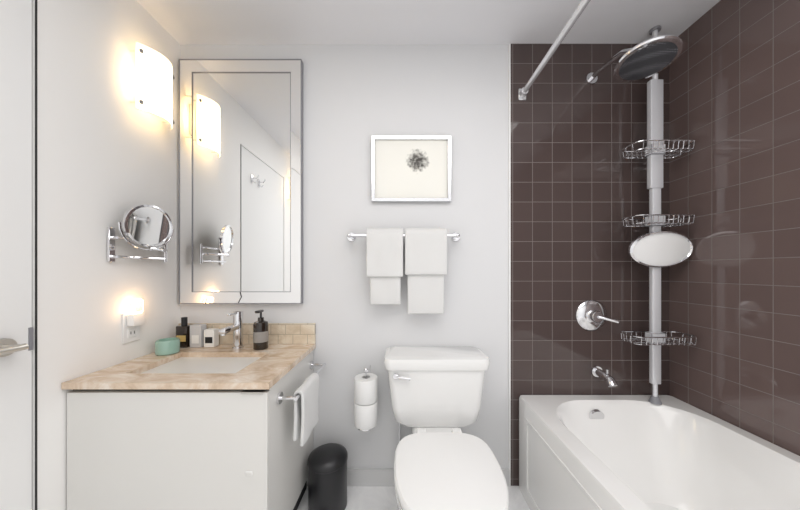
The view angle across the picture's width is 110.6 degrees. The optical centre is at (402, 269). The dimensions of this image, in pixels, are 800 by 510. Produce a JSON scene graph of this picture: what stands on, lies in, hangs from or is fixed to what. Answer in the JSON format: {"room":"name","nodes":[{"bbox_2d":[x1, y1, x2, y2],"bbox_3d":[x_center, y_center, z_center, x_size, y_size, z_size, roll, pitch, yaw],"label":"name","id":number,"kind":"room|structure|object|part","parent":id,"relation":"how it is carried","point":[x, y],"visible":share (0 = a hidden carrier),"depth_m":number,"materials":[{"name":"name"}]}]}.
{"room":"bathroom","nodes":[
{"label":"bathroom","id":0,"kind":"room"},
{"bbox_2d":[32,0,179,509],"bbox_3d":[-1.210,-0.027,0.190,0.120,2.270,2.480,0,0,0],"label":"wall","id":1,"kind":"structure","parent":0,"point":[107,153],"depth_m":1.02,"materials":[{"name":"white paint"}]},
{"bbox_2d":[0,0,32,509],"bbox_3d":[-1.179,0.108,0.507,0.180,2.000,0.715,0,0,0],"label":"door","id":2,"kind":"structure","parent":1,"relation":"attached to","point":[16,338],"depth_m":0.82,"materials":[{"name":"white paint"}]},
{"bbox_2d":[35,0,36,509],"bbox_3d":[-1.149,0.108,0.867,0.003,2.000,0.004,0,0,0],"label":"door frame","id":3,"kind":"structure","parent":1,"relation":"attached to","point":[35,254],"depth_m":0.87,"materials":[{"name":"grey paint"}]},
{"bbox_2d":[122,299,144,343],"bbox_3d":[-1.131,0.213,1.169,0.037,0.180,0.074,0,0,0],"label":"electrical outlet","id":4,"kind":"object","parent":1,"relation":"attached to","point":[133,319],"visible":0.96,"depth_m":1.15,"materials":[{"name":"white plastic"}]},
{"bbox_2d":[107,204,173,261],"bbox_3d":[-1.088,-0.152,1.182,0.100,0.240,0.240,0,0,7],"label":"magnifying mirror","id":5,"kind":"object","parent":1,"relation":"attached to","point":[144,225],"visible":1,"depth_m":1.14,"materials":[{"name":"silver metal"}]},
{"bbox_2d":[129,42,174,128],"bbox_3d":[-1.106,-0.815,1.245,0.086,0.275,0.180,0,0,0],"label":"sconce","id":6,"kind":"object","parent":1,"relation":"attached to","point":[154,76],"visible":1,"depth_m":1.20,"materials":[{"name":"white glass"}]},
{"bbox_2d":[180,45,508,467],"bbox_3d":[0.113,-0.027,1.490,2.766,2.270,0.120,0,0,0],"label":"wall","id":7,"kind":"structure","parent":0,"point":[356,98],"depth_m":1.43,"materials":[{"name":"white paint"}]},
{"bbox_2d":[179,59,302,303],"bbox_3d":[-0.825,-0.449,1.415,0.621,1.239,0.028,0,0,0],"label":"mirror","id":8,"kind":"object","parent":7,"relation":"attached to","point":[240,181],"visible":0.98,"depth_m":1.42,"materials":[{"name":"silver mirror"}]},
{"bbox_2d":[354,365,377,430],"bbox_3d":[-0.178,0.610,1.351,0.112,0.315,0.155,0,0,0],"label":"paper holder","id":9,"kind":"object","parent":7,"relation":"attached to","point":[365,401],"visible":1,"depth_m":1.28,"materials":[{"name":"white paper"}]},
{"bbox_2d":[399,423,400,441],"bbox_3d":[-0.017,0.839,1.392,0.032,0.212,0.074,0,0,0],"label":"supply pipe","id":10,"kind":"object","parent":7,"relation":"attached to","point":[399,432],"visible":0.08,"depth_m":1.39,"materials":[{"name":"silver metal"}]},
{"bbox_2d":[347,228,459,313],"bbox_3d":[0.003,0.003,1.377,0.579,0.420,0.104,0,0,0],"label":"towel rail","id":11,"kind":"object","parent":7,"relation":"attached to","point":[425,260],"visible":1,"depth_m":1.33,"materials":[{"name":"white fabric"}]},
{"bbox_2d":[307,468,508,485],"bbox_3d":[-0.302,1.065,1.424,1.695,0.085,0.012,0,0,0],"label":"baseboard","id":12,"kind":"structure","parent":7,"relation":"attached to","point":[370,476],"depth_m":1.41,"materials":[{"name":"grey tile"}]},
{"bbox_2d":[372,136,450,201],"bbox_3d":[0.043,-0.516,1.419,0.405,0.332,0.021,0,0,0],"label":"picture","id":13,"kind":"object","parent":7,"relation":"attached to","point":[411,168],"visible":0.96,"depth_m":1.42,"materials":[{"name":"white paper"}]},
{"bbox_2d":[509,43,510,485],"bbox_3d":[0.548,-0.027,1.425,0.007,2.270,0.009,0,0,0],"label":"trim","id":14,"kind":"structure","parent":7,"relation":"attached to","point":[509,264],"depth_m":1.42,"materials":[{"name":"white paint"}]},
{"bbox_2d":[511,44,668,485],"bbox_3d":[0.964,-0.027,1.426,0.824,2.270,0.008,0,0,0],"label":"tile","id":15,"kind":"structure","parent":7,"relation":"attached to","point":[579,190],"depth_m":1.42,"materials":[{"name":"brown tile"}]},
{"bbox_2d":[519,0,590,99],"bbox_3d":[0.613,-0.902,0.191,0.040,0.060,2.477,0,0,0],"label":"rail","id":16,"kind":"object","parent":15,"relation":"attached to","point":[570,23],"visible":1,"depth_m":1.11,"materials":[{"name":"white metal"}]},
{"bbox_2d":[576,300,618,330],"bbox_3d":[0.964,0.232,1.376,0.156,0.156,0.093,0,0,0],"label":"shower valve","id":17,"kind":"object","parent":15,"relation":"attached to","point":[591,315],"visible":1,"depth_m":1.41,"materials":[{"name":"silver metal"}]},
{"bbox_3d":[1.000,0.241,1.350,0.083,0.034,0.041,0,0,0],"label":"handle","id":18,"kind":"part","parent":17,"relation":"part of","materials":[{"name":"silver metal"}]},
{"bbox_2d":[591,366,616,386],"bbox_3d":[0.990,0.521,1.357,0.054,0.077,0.130,0,0,0],"label":"tub spout","id":19,"kind":"object","parent":15,"relation":"attached to","point":[606,376],"visible":1,"depth_m":1.34,"materials":[{"name":"silver metal"}]},
{"bbox_2d":[585,35,682,84],"bbox_3d":[0.950,-0.902,1.201,0.202,0.210,0.442,0,0,0],"label":"shower head","id":20,"kind":"object","parent":15,"relation":"attached to","point":[647,58],"visible":1,"depth_m":1.07},
{"bbox_2d":[297,486,529,509],"bbox_3d":[0.113,1.168,0.190,2.766,0.120,2.720,0,0,0],"label":"floor","id":21,"kind":"structure","parent":0,"point":[371,497],"depth_m":1.34,"materials":[{"name":"tile"}]},
{"bbox_2d":[61,311,325,509],"bbox_3d":[-0.760,0.654,1.179,0.774,0.907,0.497,0,0,0],"label":"bathroom vanity","id":22,"kind":"object","parent":21,"relation":"on","point":[229,421],"visible":1,"depth_m":0.94,"materials":[{"name":"white wood"}]},
{"bbox_2d":[155,337,179,355],"bbox_3d":[-1.070,0.347,1.260,0.088,0.062,0.088,0,0,0],"label":"jar candle","id":23,"kind":"object","parent":22,"relation":"on","point":[166,346],"visible":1,"depth_m":1.23,"materials":[{"name":"teal glass"}]},
{"bbox_2d":[176,317,189,347],"bbox_3d":[-1.077,0.305,1.365,0.055,0.145,0.040,0,0,0],"label":"bottle","id":24,"kind":"object","parent":22,"relation":"on","point":[183,331],"visible":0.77,"depth_m":1.35,"materials":[{"name":"black glass"}]},
{"bbox_2d":[190,324,206,347],"bbox_3d":[-1.012,0.324,1.370,0.055,0.108,0.041,0,0,0],"label":"box","id":25,"kind":"object","parent":22,"relation":"on","point":[196,335],"visible":0.88,"depth_m":1.35,"materials":[{"name":"grey cardboard"}]},
{"bbox_2d":[204,328,218,346],"bbox_3d":[-0.950,0.336,1.373,0.050,0.085,0.038,0,0,0],"label":"box","id":26,"kind":"object","parent":22,"relation":"on","point":[211,337],"visible":0.96,"depth_m":1.35,"materials":[{"name":"white cardboard"}]},
{"bbox_2d":[218,311,244,349],"bbox_3d":[-0.800,0.290,1.296,0.054,0.178,0.152,0,0,0],"label":"faucet","id":27,"kind":"object","parent":22,"relation":"on","point":[237,327],"depth_m":1.32,"materials":[{"name":"silver metal"}]},
{"bbox_2d":[253,310,268,349],"bbox_3d":[-0.685,0.285,1.332,0.067,0.186,0.074,0,0,0],"label":"soap bottle","id":28,"kind":"object","parent":22,"relation":"on","point":[260,334],"visible":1,"depth_m":1.31,"materials":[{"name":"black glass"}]},
{"bbox_2d":[308,443,347,509],"bbox_3d":[-0.352,0.976,1.293,0.182,0.264,0.196,0,0,0],"label":"trash can","id":29,"kind":"object","parent":21,"relation":"on","point":[327,476],"visible":1,"depth_m":1.24,"materials":[{"name":"black plastic"}]},
{"bbox_2d":[384,346,508,509],"bbox_3d":[0.153,0.750,1.061,0.480,0.716,0.722,0,0,0],"label":"toilet","id":30,"kind":"object","parent":21,"relation":"on","point":[442,461],"visible":1,"depth_m":1.13,"materials":[{"name":"white ceramic"}]},
{"bbox_2d":[519,395,799,509],"bbox_3d":[0.975,0.874,0.665,0.782,0.469,1.510,0,0,0],"label":"bathtub","id":31,"kind":"object","parent":21,"relation":"on","point":[609,452],"visible":0.98,"depth_m":1.18,"materials":[{"name":"white ceramic"}]},
{"bbox_2d":[620,25,696,404],"bbox_3d":[1.215,-0.261,1.325,0.300,1.798,0.125,0,0,0],"label":"caddy","id":32,"kind":"object","parent":31,"relation":"on","point":[655,249],"visible":0.98,"depth_m":1.32,"materials":[{"name":"silver metal"}]},
{"bbox_2d":[136,0,719,44],"bbox_3d":[0.113,-1.222,0.190,2.766,0.120,2.720,0,0,0],"label":"ceiling","id":33,"kind":"structure","parent":0,"point":[343,22],"depth_m":1.29,"materials":[{"name":"white paint"}]},
{"bbox_3d":[1.436,-0.027,0.190,0.120,2.270,2.480,0,0,0],"label":"wall","id":34,"kind":"structure","parent":0,"visible":0},
{"bbox_2d":[669,0,799,455],"bbox_3d":[1.372,-0.027,0.186,0.008,2.270,2.472,0,0,0],"label":"tile","id":35,"kind":"structure","parent":34,"relation":"attached to","point":[734,173],"depth_m":1.13,"materials":[{"name":"brown tile"}]}
]}

